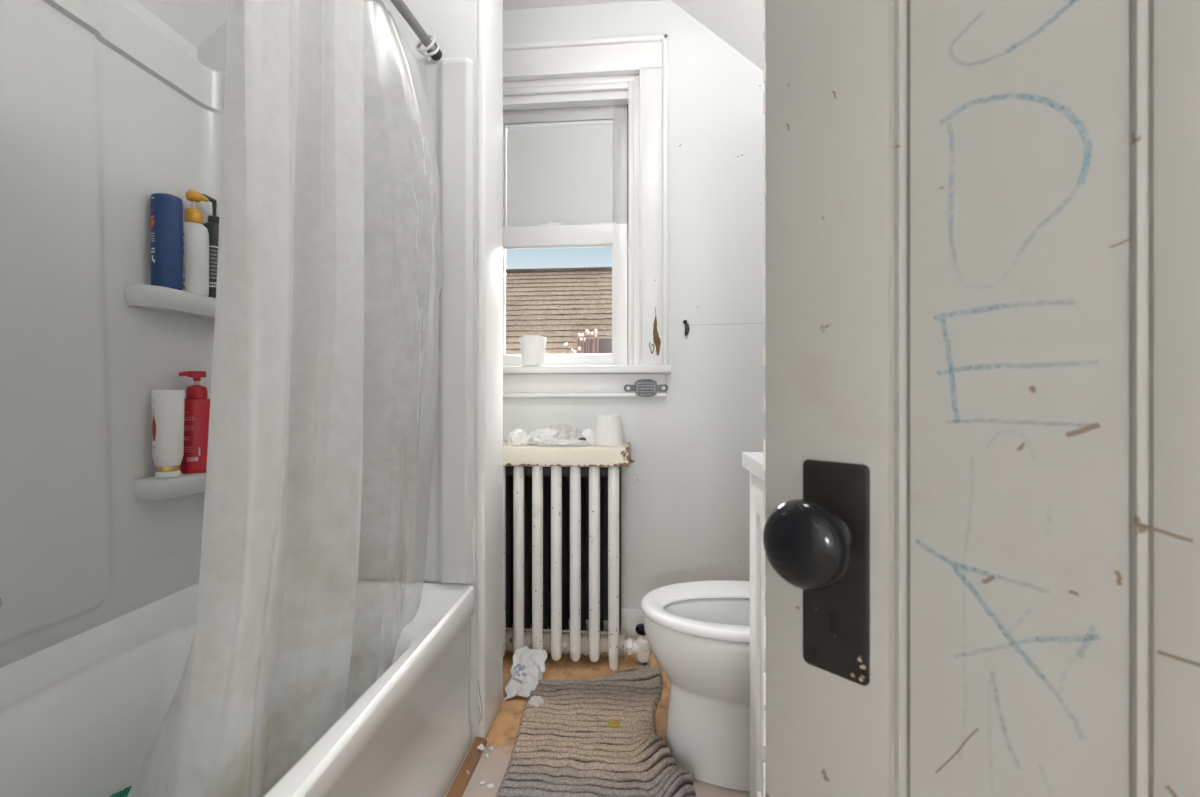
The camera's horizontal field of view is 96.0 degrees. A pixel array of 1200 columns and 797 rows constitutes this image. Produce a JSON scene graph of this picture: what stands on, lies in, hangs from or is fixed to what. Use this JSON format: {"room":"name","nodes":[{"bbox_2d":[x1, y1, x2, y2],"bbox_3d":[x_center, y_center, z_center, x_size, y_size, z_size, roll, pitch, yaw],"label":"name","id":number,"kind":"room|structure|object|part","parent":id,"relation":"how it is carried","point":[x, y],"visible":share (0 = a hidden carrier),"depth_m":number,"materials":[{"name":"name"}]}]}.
{"room":"bathroom","nodes":[
{"label":"bathroom","id":0,"kind":"room"},
{"bbox_2d":[116,0,196,59],"bbox_3d":[-1.280,-0.035,1.170,0.140,1.970,2.380,0,0,5],"label":"wall","id":1,"kind":"structure","parent":0,"point":[133,6],"depth_m":1.45,"materials":[{"name":"paint"}]},
{"bbox_2d":[0,0,475,667],"bbox_3d":[-0.824,-0.200,0.805,0.831,1.471,1.476,0,0,5],"label":"tub surround","id":2,"kind":"object","parent":1,"relation":"attached to","point":[101,113],"visible":0.59,"depth_m":1.29,"materials":[{"name":"plastic"}]},
{"bbox_3d":[-1.175,-0.200,0.827,0.127,1.471,1.455,0,0,5],"label":"panel","id":3,"kind":"part","parent":2,"relation":"part of","materials":[{"name":"plastic"}]},
{"bbox_2d":[150,193,183,289],"bbox_3d":[-1.089,-0.393,1.358,0.066,0.236,0.041,0,0,-40],"label":"shampoo bottle","id":4,"kind":"object","parent":2,"relation":"on","point":[166,210],"visible":0.96,"depth_m":1.34,"materials":[{"name":"blue plastic"}]},
{"bbox_2d":[151,197,154,262],"bbox_3d":[-1.104,-0.416,1.333,0.012,0.162,0.001,0,0,5],"label":"print","id":5,"kind":"object","parent":4,"relation":"attached to","point":[152,198],"depth_m":1.33},
{"bbox_2d":[151,390,184,477],"bbox_3d":[-1.084,0.087,1.355,0.059,0.218,0.058,0,0,5],"label":"tube","id":6,"kind":"object","parent":2,"relation":"on","point":[167,405],"visible":1,"depth_m":1.34,"materials":[{"name":"white plastic"}]},
{"bbox_2d":[134,473,205,500],"bbox_3d":[-1.034,0.223,1.421,0.173,0.052,0.244,0,0,5],"label":"shelf","id":7,"kind":"object","parent":2,"relation":"attached to","point":[147,487],"depth_m":1.34,"materials":[{"name":"plastic"}]},
{"bbox_2d":[125,284,215,319],"bbox_3d":[-1.035,-0.249,1.410,0.173,0.052,0.266,0,0,5],"label":"shelf","id":8,"kind":"object","parent":2,"relation":"attached to","point":[146,299],"depth_m":1.35,"materials":[{"name":"plastic"}]},
{"bbox_2d":[178,371,209,473],"bbox_3d":[-1.073,0.062,1.435,0.070,0.269,0.048,0,0,-13],"label":"wash bottle","id":9,"kind":"object","parent":2,"relation":"on","point":[196,402],"visible":0.93,"depth_m":1.42,"materials":[{"name":"red plastic"}]},
{"bbox_2d":[184,412,194,451],"bbox_3d":[-1.075,0.087,1.411,0.028,0.105,0.002,0,0,-13],"label":"print","id":10,"kind":"object","parent":9,"relation":"on","point":[189,417],"depth_m":1.41},
{"bbox_2d":[182,190,208,295],"bbox_3d":[-1.081,-0.414,1.437,0.067,0.278,0.044,0,0,-41],"label":"lotion bottle","id":11,"kind":"object","parent":2,"relation":"on","point":[195,234],"visible":0.79,"depth_m":1.42,"materials":[{"name":"white plastic"}]},
{"bbox_3d":[-1.081,-0.514,1.437,0.011,0.027,0.011,0,0,5],"label":"pump stem","id":12,"kind":"part","parent":11,"relation":"part of","materials":[{"name":"white plastic"}]},
{"bbox_2d":[202,194,218,297],"bbox_3d":[-1.079,-0.418,1.495,0.080,0.285,0.048,0,0,-36],"label":"soap bottle","id":13,"kind":"object","parent":2,"relation":"on","point":[212,225],"visible":0.38,"depth_m":1.48,"materials":[{"name":"black plastic"}]},
{"bbox_3d":[-0.722,-0.216,1.518,0.757,1.438,0.038,0,0,5],"label":"panel","id":14,"kind":"part","parent":2,"relation":"part of","materials":[{"name":"plastic"}]},
{"bbox_2d":[197,0,476,740],"bbox_3d":[-0.747,-0.295,1.626,0.838,2.490,0.184,0,0,5],"label":"wall","id":15,"kind":"structure","parent":0,"point":[453,23],"depth_m":1.51,"materials":[{"name":"paint"}]},
{"bbox_2d":[390,0,441,60],"bbox_3d":[-0.577,-0.959,0.775,0.033,0.033,1.483,0,0,9],"label":"shower rod","id":16,"kind":"object","parent":15,"relation":"attached to","point":[400,5],"visible":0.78,"depth_m":1.38,"materials":[{"name":"metal"}]},
{"bbox_2d":[127,0,442,796],"bbox_3d":[-0.515,-0.070,1.115,0.381,1.740,0.669,0,0,34],"label":"shower curtain","id":17,"kind":"object","parent":16,"relation":"hanging from","point":[273,659],"visible":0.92,"depth_m":1.00,"materials":[{"name":"fabric"}]},
{"bbox_2d":[416,34,434,56],"bbox_3d":[-0.466,-0.946,1.443,0.058,0.067,0.031,0,0,19],"label":"curtain ring","id":18,"kind":"object","parent":16,"relation":"hanging from","point":[429,35],"visible":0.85,"depth_m":1.44,"materials":[{"name":"white plastic"}]},
{"bbox_2d":[418,39,438,60],"bbox_3d":[-0.464,-0.946,1.460,0.058,0.067,0.031,0,0,-3],"label":"curtain ring","id":19,"kind":"object","parent":16,"relation":"hanging from","point":[436,42],"visible":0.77,"depth_m":1.45,"materials":[{"name":"white plastic"}]},
{"bbox_2d":[446,737,486,796],"bbox_3d":[-0.392,0.942,0.761,0.030,0.016,1.464,0,0,5],"label":"trim","id":20,"kind":"structure","parent":15,"relation":"attached to","point":[462,779],"depth_m":1.36,"materials":[{"name":"brown wood"}]},
{"bbox_2d":[477,743,484,749],"bbox_3d":[-0.318,0.930,1.439,0.018,0.008,0.018,0,0,-34],"label":"chip","id":21,"kind":"object","parent":20,"relation":"on","point":[481,746],"visible":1,"depth_m":1.44,"materials":[{"name":"white paint"}]},
{"bbox_2d":[477,0,502,737],"bbox_3d":[-0.321,-0.296,1.587,0.022,2.485,0.193,0,0,5],"label":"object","id":22,"kind":"structure","parent":15,"relation":"attached to","point":[489,12],"depth_m":1.54,"materials":[{"name":"paint"}]},
{"bbox_2d":[136,0,764,69],"bbox_3d":[-0.209,-1.364,1.073,2.110,0.772,2.380,0,0,5],"label":"ceiling","id":23,"kind":"structure","parent":0,"point":[739,23],"depth_m":1.90,"materials":[{"name":"paint"}]},
{"bbox_2d":[444,648,749,796],"bbox_3d":[-0.342,0.990,-0.396,2.290,0.080,5.330,0,0,5],"label":"floor","id":24,"kind":"structure","parent":0,"point":[502,733],"depth_m":1.58,"materials":[{"name":"brown wood"}]},
{"bbox_2d":[0,582,473,796],"bbox_3d":[-0.791,0.729,0.792,0.770,0.438,1.458,0,0,5],"label":"bathtub","id":25,"kind":"object","parent":24,"relation":"on","point":[81,715],"visible":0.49,"depth_m":1.14,"materials":[{"name":"ceramic"}]},
{"bbox_2d":[110,786,131,796],"bbox_3d":[-0.893,0.815,1.072,0.195,0.126,0.262,0,0,5],"label":"washcloth","id":26,"kind":"object","parent":25,"relation":"in","point":[124,793],"visible":0.05,"depth_m":1.05,"materials":[{"name":"teal fabric"}]},
{"bbox_2d":[504,646,546,700],"bbox_3d":[-0.245,0.898,1.775,0.118,0.102,0.182,0,0,5],"label":"crumpled plastic bag","id":27,"kind":"object","parent":24,"relation":"on","point":[528,667],"visible":0.98,"depth_m":1.78,"materials":[{"name":"white plastic"}]},
{"bbox_2d":[513,664,525,683],"bbox_3d":[-0.264,0.904,1.772,0.047,0.037,0.058,0,0,5],"label":"print","id":28,"kind":"object","parent":27,"relation":"attached to","point":[519,670],"depth_m":1.77},
{"bbox_2d":[528,696,543,707],"bbox_3d":[-0.197,0.934,1.665,0.052,0.031,0.052,0,0,5],"label":"tissue","id":29,"kind":"object","parent":24,"relation":"on","point":[534,701],"visible":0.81,"depth_m":1.65,"materials":[{"name":"white paper"}]},
{"bbox_2d":[503,441,634,670],"bbox_3d":[-0.244,0.559,1.998,0.752,0.780,0.224,0,0,5],"label":"radiator","id":30,"kind":"object","parent":24,"relation":"on","point":[562,524],"depth_m":1.90,"materials":[{"name":"metal"}]},
{"bbox_2d":[508,428,529,445],"bbox_3d":[-0.289,0.138,1.968,0.090,0.059,0.090,0,0,5],"label":"tissue","id":31,"kind":"object","parent":30,"relation":"on","point":[517,437],"visible":0.98,"depth_m":1.94,"materials":[{"name":"paper"}]},
{"bbox_3d":[-0.259,0.832,1.943,0.599,0.008,0.008,0,0,5],"label":"tie rod","id":32,"kind":"part","parent":30,"relation":"part of","materials":[{"name":"white metal"}]},
{"bbox_2d":[528,423,594,445],"bbox_3d":[-0.137,0.128,1.962,0.248,0.081,0.156,0,0,5],"label":"tissue","id":33,"kind":"object","parent":30,"relation":"on","point":[560,434],"visible":1,"depth_m":1.92,"materials":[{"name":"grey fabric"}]},
{"bbox_3d":[-0.244,0.202,1.998,0.752,0.066,0.224,0,0,5],"label":"radiator cover","id":34,"kind":"part","parent":30,"relation":"part of","materials":[{"name":"beige wood"}]},
{"bbox_2d":[595,415,622,445],"bbox_3d":[0.032,0.114,1.959,0.105,0.109,0.106,0,0,5],"label":"toilet roll","id":35,"kind":"object","parent":30,"relation":"on","point":[608,430],"visible":1,"depth_m":1.92,"materials":[{"name":"paper"}]},
{"bbox_2d":[625,623,650,668],"bbox_3d":[0.132,0.878,1.926,0.103,0.144,0.058,0,0,5],"label":"radiator valve","id":36,"kind":"object","parent":30,"relation":"attached to","point":[640,646],"visible":0.77,"depth_m":1.91,"materials":[{"name":"paint"}]},
{"bbox_3d":[0.154,0.823,1.924,0.058,0.034,0.058,0,0,5],"label":"handle","id":37,"kind":"part","parent":36,"relation":"part of","materials":[{"name":"black plastic"}]},
{"bbox_2d":[495,666,695,796],"bbox_3d":[-0.012,0.903,1.376,0.506,0.090,0.941,0,0,5],"label":"rug","id":38,"kind":"object","parent":24,"relation":"on","point":[566,745],"visible":0.99,"depth_m":1.44,"materials":[{"name":"beige fabric"}]},
{"bbox_2d":[608,721,620,726],"bbox_3d":[0.040,0.923,1.535,0.038,0.013,0.021,0,0,5],"label":"scrap","id":39,"kind":"object","parent":38,"relation":"on","point":[611,724],"visible":1,"depth_m":1.53,"materials":[{"name":"yellow paper"}]},
{"bbox_2d":[641,580,749,791],"bbox_3d":[0.467,0.530,1.407,0.719,0.836,0.450,0,0,5],"label":"toilet","id":40,"kind":"object","parent":24,"relation":"on","point":[698,632],"visible":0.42,"depth_m":1.33,"materials":[{"name":"white ceramic"}]},
{"bbox_3d":[0.349,0.548,1.417,0.484,0.022,0.378,0,0,5],"label":"seat","id":41,"kind":"part","parent":40,"relation":"part of","materials":[{"name":"plastic"}]},
{"bbox_2d":[742,452,764,796],"bbox_3d":[0.531,0.449,0.929,0.506,1.003,0.483,0,0,5],"label":"vanity cabinet","id":42,"kind":"object","parent":24,"relation":"on","point":[751,461],"visible":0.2,"depth_m":1.10,"materials":[{"name":"paint"}]},
{"bbox_2d":[742,452,764,482],"bbox_3d":[0.537,0.173,0.929,0.493,0.110,0.483,0,0,5],"label":"countertop","id":43,"kind":"structure","parent":42,"relation":"on","point":[751,461],"depth_m":1.08,"materials":[{"name":"stone"}]},
{"bbox_3d":[0.319,0.515,1.012,0.018,0.664,0.270,0,0,5],"label":"cabinet door","id":44,"kind":"part","parent":42,"relation":"part of","materials":[{"name":"paint"}]},
{"bbox_2d":[503,0,764,608],"bbox_3d":[-0.108,-0.295,2.188,2.010,2.490,0.141,0,0,5],"label":"wall","id":45,"kind":"structure","parent":0,"point":[685,494],"depth_m":2.08,"materials":[{"name":"paint"}]},
{"bbox_2d":[503,34,671,396],"bbox_3d":[-0.166,-0.698,2.167,0.892,1.385,0.190,0,0,5],"label":"window","id":46,"kind":"structure","parent":45,"relation":"in","point":[592,184],"depth_m":2.13,"materials":[{"name":"paint"}]},
{"bbox_2d":[520,335,545,365],"bbox_3d":[-0.262,-0.184,2.111,0.104,0.113,0.105,0,0,5],"label":"cup","id":47,"kind":"object","parent":46,"relation":"on","point":[532,346],"visible":0.97,"depth_m":2.07,"materials":[{"name":"ceramic"}]},
{"bbox_3d":[-0.163,-0.905,2.207,0.551,0.550,0.034,0,0,5],"label":"sash","id":48,"kind":"part","parent":46,"relation":"part of","materials":[{"name":"grey paint"}]},
{"bbox_3d":[-0.166,-0.408,2.169,0.551,0.564,0.034,0,0,5],"label":"sash","id":49,"kind":"part","parent":46,"relation":"part of","materials":[{"name":"paint"}]},
{"bbox_2d":[624,379,667,396],"bbox_3d":[0.175,-0.041,2.066,0.170,0.067,0.017,0,0,5],"label":"wall bracket","id":50,"kind":"object","parent":46,"relation":"attached to","point":[643,387],"visible":1,"depth_m":2.06,"materials":[{"name":"metal"}]},
{"bbox_2d":[568,609,643,639],"bbox_3d":[0.014,0.884,2.099,1.752,0.132,0.016,0,0,5],"label":"baseboard","id":51,"kind":"structure","parent":45,"relation":"attached to","point":[630,618],"depth_m":2.08,"materials":[{"name":"paint"}]},
{"bbox_2d":[683,320,688,338],"bbox_3d":[0.330,-0.265,2.067,0.025,0.074,0.020,0,0,5],"label":"wall hook","id":52,"kind":"object","parent":45,"relation":"attached to","point":[684,321],"visible":1,"depth_m":2.06,"materials":[{"name":"metal"}]},
{"bbox_3d":[0.333,-0.265,2.067,0.018,0.053,0.019,0,0,5],"label":"hook arm","id":53,"kind":"part","parent":52,"relation":"part of","materials":[{"name":"metal"}]},
{"bbox_3d":[-0.311,-0.295,-0.052,2.010,2.490,0.120,0,0,5],"label":"wall","id":54,"kind":"structure","parent":0,"visible":0},
{"bbox_2d":[763,0,1199,796],"bbox_3d":[0.368,-0.053,0.202,0.100,1.983,0.718,0,0,-40],"label":"door","id":55,"kind":"structure","parent":54,"relation":"in","point":[981,230],"depth_m":0.36,"materials":[{"name":"paint"}]},
{"bbox_3d":[0.153,0.110,0.406,0.034,0.067,0.067,0,0,-40],"label":"knob","id":56,"kind":"part","parent":55,"relation":"part of","materials":[{"name":"black metal"}]},
{"bbox_3d":[0.189,0.136,0.434,0.003,0.171,0.054,0,0,-40],"label":"knob plate","id":57,"kind":"part","parent":55,"relation":"part of","materials":[{"name":"black metal"}]},
{"bbox_3d":[0.269,-0.105,0.357,0.019,1.634,0.143,0,0,-40],"label":"panel","id":58,"kind":"part","parent":55,"relation":"part of","materials":[{"name":"paint"}]},
{"label":"outside","id":59,"kind":"structure","parent":0,"visible":0},
{"bbox_3d":[2.829,4.050,31.172,60.000,0.200,57.400,0,0,5],"label":"ground","id":60,"kind":"structure","parent":59,"visible":0},
{"bbox_2d":[506,267,611,353],"bbox_3d":[-0.042,1.174,6.536,5.934,5.552,3.690,0,0,5],"label":"neighbouring house","id":61,"kind":"structure","parent":60,"relation":"on","point":[557,305],"depth_m":5.73,"materials":[{"name":"brown wood"}]},
{"bbox_2d":[562,329,598,353],"bbox_3d":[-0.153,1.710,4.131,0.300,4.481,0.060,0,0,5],"label":"dry shrub","id":62,"kind":"object","parent":60,"relation":"on","point":[582,338],"visible":0.15,"depth_m":4.13,"materials":[{"name":"white plant"}]}
]}

